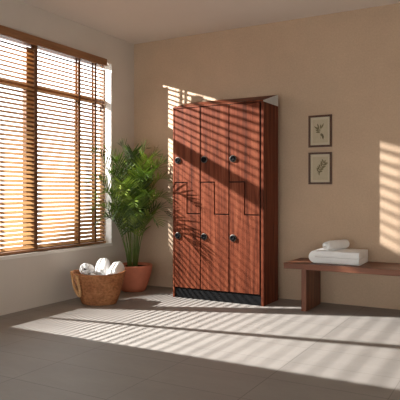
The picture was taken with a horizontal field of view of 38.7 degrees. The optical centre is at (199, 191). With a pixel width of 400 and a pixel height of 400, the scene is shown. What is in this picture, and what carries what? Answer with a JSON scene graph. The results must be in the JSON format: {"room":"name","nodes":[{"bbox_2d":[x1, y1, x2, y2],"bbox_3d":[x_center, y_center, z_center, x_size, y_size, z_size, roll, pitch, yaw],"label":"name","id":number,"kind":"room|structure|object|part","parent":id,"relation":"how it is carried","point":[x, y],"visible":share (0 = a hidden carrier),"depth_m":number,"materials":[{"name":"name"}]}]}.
{"room":"changing room","nodes":[
{"label":"changing room","id":0,"kind":"room"},
{"bbox_2d":[0,0,133,315],"bbox_3d":[-2.689,-0.327,3.494,0.200,2.813,7.850,0,0,29],"label":"wall","id":1,"kind":"structure","parent":0,"point":[30,282],"depth_m":5.67,"materials":[{"name":"paint"}]},
{"bbox_2d":[0,36,112,259],"bbox_3d":[-1.511,-0.412,5.575,0.212,2.015,1.832,0,0,29],"label":"window","id":2,"kind":"structure","parent":1,"relation":"in","point":[107,94],"depth_m":6.03,"materials":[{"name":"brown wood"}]},
{"bbox_2d":[0,25,106,255],"bbox_3d":[-1.466,-0.445,5.510,0.105,2.007,1.747,0,0,29],"label":"blind","id":3,"kind":"object","parent":2,"relation":"attached to","point":[36,42],"visible":0.94,"depth_m":5.53,"materials":[{"name":"brown wood"}]},
{"bbox_3d":[-1.484,-1.400,5.527,0.055,0.028,1.735,0,0,29],"label":"head rail","id":4,"kind":"part","parent":3,"relation":"part of","materials":[{"name":"brown wood"}]},
{"bbox_3d":[-1.482,0.549,5.526,0.052,0.020,1.735,0,0,29],"label":"rail","id":5,"kind":"part","parent":3,"relation":"part of","materials":[{"name":"brown wood"}]},
{"bbox_3d":[-1.077,-1.161,6.179,0.004,0.447,0.003,0,0,29],"label":"pull cord","id":6,"kind":"part","parent":3,"relation":"part of","materials":[{"name":"white fabric"}]},
{"bbox_3d":[-1.063,-1.175,6.205,0.004,0.417,0.003,0,0,29],"label":"pull cord","id":7,"kind":"part","parent":3,"relation":"part of","materials":[{"name":"white fabric"}]},
{"bbox_3d":[-1.511,0.580,5.575,0.212,0.030,1.832,0,0,29],"label":"sill","id":8,"kind":"part","parent":2,"relation":"part of","materials":[{"name":"white paint"}]},
{"bbox_2d":[0,285,399,399],"bbox_3d":[-0.050,1.130,2.008,6.258,0.100,7.850,0,0,29],"label":"floor","id":9,"kind":"structure","parent":0,"point":[152,343],"depth_m":3.91,"materials":[{"name":"tile"}]},
{"bbox_2d":[70,270,125,305],"bbox_3d":[-0.985,0.919,5.518,0.538,0.323,0.386,0,0,0],"label":"basket","id":10,"kind":"object","parent":9,"relation":"on","point":[93,290],"visible":0.92,"depth_m":5.38,"materials":[{"name":"wicker"}]},
{"bbox_3d":[-1.186,0.880,5.449,0.065,0.238,0.196,0,0,-29],"label":"rope handle","id":11,"kind":"part","parent":10,"relation":"part of","materials":[{"name":"brown fabric"}]},
{"bbox_2d":[79,263,93,274],"bbox_3d":[-1.095,0.762,5.569,0.130,0.153,0.279,0,0,0],"label":"rolled towel","id":12,"kind":"object","parent":10,"relation":"in","point":[85,269],"visible":0.93,"depth_m":5.45,"materials":[{"name":"white fabric"}]},
{"bbox_2d":[94,258,109,274],"bbox_3d":[-0.969,0.759,5.633,0.138,0.208,0.270,0,0,1],"label":"rolled towel","id":13,"kind":"object","parent":10,"relation":"in","point":[102,266],"visible":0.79,"depth_m":5.57,"materials":[{"name":"white fabric"}]},
{"bbox_2d":[106,261,124,274],"bbox_3d":[-0.821,0.776,5.532,0.147,0.197,0.255,0,0,9],"label":"rolled towel","id":14,"kind":"object","parent":10,"relation":"in","point":[116,267],"visible":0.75,"depth_m":5.49,"materials":[{"name":"white fabric"}]},
{"bbox_2d":[85,137,172,291],"bbox_3d":[-0.685,0.240,6.007,0.767,1.680,0.851,0,0,29],"label":"potted palm","id":15,"kind":"object","parent":9,"relation":"on","point":[134,191],"visible":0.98,"depth_m":6.06,"materials":[{"name":"plant"}]},
{"bbox_2d":[121,262,152,291],"bbox_3d":[-0.729,0.936,6.246,0.417,0.287,0.417,0,0,29],"label":"pot","id":16,"kind":"object","parent":15,"relation":"attached to","point":[137,274],"depth_m":6.10,"materials":[{"name":"ceramic"}]},
{"bbox_2d":[173,95,277,306],"bbox_3d":[0.246,0.057,5.772,1.008,2.047,0.391,0,0,29],"label":"locker","id":17,"kind":"object","parent":9,"relation":"on","point":[225,152],"visible":1,"depth_m":5.59,"materials":[{"name":"brown wood"}]},
{"bbox_3d":[-0.180,0.113,6.024,0.018,1.935,0.370,0,0,29],"label":"panel","id":18,"kind":"part","parent":17,"relation":"part of","materials":[{"name":"brown wood"}]},
{"bbox_3d":[-0.125,-0.318,5.791,0.295,1.062,0.019,0,0,29],"label":"door","id":19,"kind":"part","parent":17,"relation":"part of","materials":[{"name":"brown wood"}]},
{"bbox_3d":[-0.125,0.440,5.791,0.295,1.064,0.019,0,0,29],"label":"door","id":20,"kind":"part","parent":17,"relation":"part of","materials":[{"name":"brown wood"}]},
{"bbox_3d":[0.147,-0.318,5.638,0.309,1.062,0.019,0,0,29],"label":"door","id":21,"kind":"part","parent":17,"relation":"part of","materials":[{"name":"brown wood"}]},
{"bbox_3d":[0.147,0.440,5.638,0.309,1.064,0.019,0,0,29],"label":"door","id":22,"kind":"part","parent":17,"relation":"part of","materials":[{"name":"brown wood"}]},
{"bbox_3d":[0.430,-0.318,5.479,0.317,1.062,0.019,0,0,29],"label":"door","id":23,"kind":"part","parent":17,"relation":"part of","materials":[{"name":"brown wood"}]},
{"bbox_3d":[0.430,0.440,5.479,0.317,1.064,0.019,0,0,29],"label":"door","id":24,"kind":"part","parent":17,"relation":"part of","materials":[{"name":"brown wood"}]},
{"bbox_3d":[0.679,0.113,5.540,0.025,1.935,0.370,0,0,29],"label":"panel","id":25,"kind":"part","parent":17,"relation":"part of","materials":[{"name":"brown wood"}]},
{"bbox_2d":[284,258,399,311],"bbox_3d":[1.525,0.864,5.069,1.477,0.432,0.470,0,0,29],"label":"bench","id":26,"kind":"object","parent":9,"relation":"on","point":[310,271],"visible":1,"depth_m":5.15,"materials":[{"name":"brown wood"}]},
{"bbox_3d":[1.041,0.890,5.336,0.048,0.380,0.420,0,0,29],"label":"leg","id":27,"kind":"part","parent":26,"relation":"part of","materials":[{"name":"brown wood"}]},
{"bbox_2d":[309,248,367,265],"bbox_3d":[1.273,0.589,5.240,0.460,0.115,0.340,0,0,29],"label":"folded towel","id":28,"kind":"object","parent":26,"relation":"on","point":[357,257],"visible":0.98,"depth_m":5.10,"materials":[{"name":"white fabric"}]},
{"bbox_2d":[323,239,349,249],"bbox_3d":[1.251,0.482,5.222,0.362,0.085,0.083,0,0,-41],"label":"rolled towel","id":29,"kind":"object","parent":28,"relation":"on","point":[334,244],"visible":1,"depth_m":5.17,"materials":[{"name":"white fabric"}]},
{"bbox_3d":[1.525,0.674,5.069,1.477,0.052,0.470,0,0,29],"label":"seat","id":30,"kind":"part","parent":26,"relation":"part of","materials":[{"name":"brown wood"}]},
{"bbox_2d":[19,0,399,43],"bbox_3d":[-0.050,-1.783,2.008,6.258,0.100,7.850,0,0,29],"label":"ceiling","id":31,"kind":"structure","parent":0,"point":[131,21],"depth_m":5.50,"materials":[{"name":"paint"}]},
{"bbox_2d":[134,3,399,309],"bbox_3d":[1.827,-0.327,5.341,5.858,2.813,0.200,0,0,29],"label":"wall","id":32,"kind":"structure","parent":0,"point":[345,65],"depth_m":5.64,"materials":[{"name":"paint"}]},
{"bbox_2d":[308,114,331,147],"bbox_3d":[1.176,-0.596,5.579,0.232,0.312,0.021,0,0,29],"label":"framed print","id":33,"kind":"object","parent":32,"relation":"attached to","point":[319,126],"visible":1,"depth_m":5.58,"materials":[{"name":"beige paper"}]},
{"bbox_2d":[308,152,331,183],"bbox_3d":[1.176,-0.232,5.579,0.232,0.312,0.021,0,0,29],"label":"framed print","id":34,"kind":"object","parent":32,"relation":"attached to","point":[319,163],"visible":1,"depth_m":5.58,"materials":[{"name":"beige paper"}]}
]}

